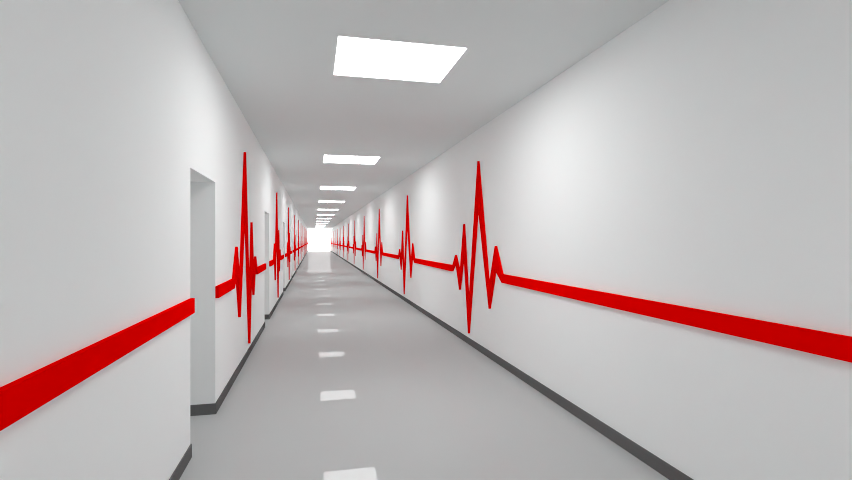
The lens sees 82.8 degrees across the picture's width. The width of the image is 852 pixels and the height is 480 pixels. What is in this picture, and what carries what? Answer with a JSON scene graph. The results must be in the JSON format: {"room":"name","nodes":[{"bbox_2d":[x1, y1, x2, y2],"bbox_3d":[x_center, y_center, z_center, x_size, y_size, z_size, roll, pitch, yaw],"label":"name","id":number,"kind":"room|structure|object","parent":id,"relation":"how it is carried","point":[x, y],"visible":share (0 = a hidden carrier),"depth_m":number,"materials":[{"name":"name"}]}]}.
{"room":"hospital interior","nodes":[
{"label":"hospital interior","id":0,"kind":"room"},
{"bbox_2d":[0,0,307,479],"bbox_3d":[-8.707,-0.003,32.730,0.460,3.165,76.600,0,0,-13],"label":"wall","id":1,"kind":"structure","parent":0,"point":[123,142],"depth_m":2.24,"materials":[{"name":"white paint"}]},
{"bbox_2d":[0,298,194,430],"bbox_3d":[-0.783,0.475,-0.436,0.030,0.107,8.103,0,0,-13],"label":"art","id":2,"kind":"object","parent":1,"relation":"attached to","point":[20,397],"visible":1,"depth_m":1.76,"materials":[{"name":"red paint"}]},
{"bbox_2d":[169,251,307,479],"bbox_3d":[-8.654,1.532,32.742,0.369,0.097,76.300,0,0,-13],"label":"baseboard","id":3,"kind":"structure","parent":1,"relation":"attached to","point":[200,409],"depth_m":4.40,"materials":[{"name":"grey plastic"}]},
{"bbox_2d":[215,152,265,343],"bbox_3d":[-2.404,0.144,6.573,0.030,2.528,4.476,0,0,-13],"label":"art","id":4,"kind":"object","parent":1,"relation":"attached to","point":[252,269],"visible":1,"depth_m":6.11,"materials":[{"name":"red paint"}]},
{"bbox_2d":[269,192,283,297],"bbox_3d":[-3.617,0.144,11.816,0.030,2.528,4.476,0,0,-13],"label":"art","id":5,"kind":"object","parent":1,"relation":"attached to","point":[276,250],"visible":1,"depth_m":11.43,"materials":[{"name":"red paint"}]},
{"bbox_2d":[285,207,291,279],"bbox_3d":[-4.830,0.144,17.058,0.030,2.528,4.476,0,0,-13],"label":"art","id":6,"kind":"object","parent":1,"relation":"attached to","point":[289,251],"visible":0.98,"depth_m":16.54,"materials":[{"name":"red paint"}]},
{"bbox_2d":[293,215,296,260],"bbox_3d":[-6.043,0.144,22.301,0.030,2.528,4.476,0,0,-13],"label":"art","id":7,"kind":"object","parent":1,"relation":"attached to","point":[295,248],"visible":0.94,"depth_m":21.75,"materials":[{"name":"red paint"}]},
{"bbox_2d":[297,220,299,264],"bbox_3d":[-7.256,0.144,27.543,0.030,2.528,4.476,0,0,-13],"label":"art","id":8,"kind":"object","parent":1,"relation":"attached to","point":[298,248],"visible":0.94,"depth_m":26.94,"materials":[{"name":"red paint"}]},
{"bbox_2d":[308,229,329,250],"bbox_3d":[-15.546,-0.003,70.331,3.164,3.165,0.050,0,0,-13],"label":"window","id":9,"kind":"structure","parent":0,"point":[318,239],"depth_m":70.30,"materials":[{"name":"white glass"}]},
{"bbox_2d":[178,0,668,228],"bbox_3d":[-7.093,-1.635,33.103,3.774,0.100,76.600,0,0,-13],"label":"ceiling","id":10,"kind":"structure","parent":0,"point":[276,59],"depth_m":4.57,"materials":[{"name":"white paint"}]},
{"bbox_2d":[319,201,344,202],"bbox_3d":[-3.911,-1.584,20.039,1.044,0.002,0.893,0,0,-13],"label":"recessed light","id":11,"kind":"object","parent":10,"relation":"in","point":[319,201],"visible":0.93,"depth_m":19.87,"materials":[{"name":"white plastic"}]},
{"bbox_2d":[320,186,355,189],"bbox_3d":[-2.698,-1.584,14.796,1.044,0.002,0.893,0,0,-13],"label":"recessed light","id":12,"kind":"object","parent":10,"relation":"in","point":[321,187],"visible":1,"depth_m":14.85,"materials":[{"name":"white plastic"}]},
{"bbox_2d":[323,155,379,163],"bbox_3d":[-1.486,-1.584,9.553,1.044,0.002,0.893,0,0,-13],"label":"recessed light","id":13,"kind":"object","parent":10,"relation":"in","point":[327,158],"visible":1,"depth_m":9.50,"materials":[{"name":"white plastic"}]},
{"bbox_2d":[334,36,466,82],"bbox_3d":[-0.273,-1.584,4.311,1.044,0.002,0.893,0,0,-13],"label":"recessed light","id":14,"kind":"object","parent":10,"relation":"in","point":[359,57],"visible":1,"depth_m":4.26,"materials":[{"name":"white plastic"}]},
{"bbox_2d":[179,251,668,479],"bbox_3d":[-7.093,1.630,33.103,3.774,0.100,76.600,0,0,-13],"label":"floor","id":15,"kind":"structure","parent":0,"point":[346,379],"depth_m":4.45,"materials":[{"name":"grey tile"}]},
{"bbox_2d":[330,0,851,479],"bbox_3d":[-5.327,-0.003,33.512,0.150,3.165,76.600,0,0,-13],"label":"wall","id":16,"kind":"structure","parent":0,"point":[700,156],"depth_m":3.10,"materials":[{"name":"white paint"}]},
{"bbox_2d":[330,250,692,479],"bbox_3d":[-5.405,1.532,33.494,0.009,0.097,76.300,0,0,-13],"label":"baseboard","id":17,"kind":"structure","parent":16,"relation":"attached to","point":[662,467],"depth_m":4.34,"materials":[{"name":"grey plastic"}]},
{"bbox_2d":[330,161,851,362],"bbox_3d":[-5.415,0.144,33.491,0.030,2.528,76.300,0,0,-13],"label":"art","id":18,"kind":"object","parent":16,"relation":"attached to","point":[831,345],"visible":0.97,"depth_m":3.73,"materials":[{"name":"red paint"}]}
]}

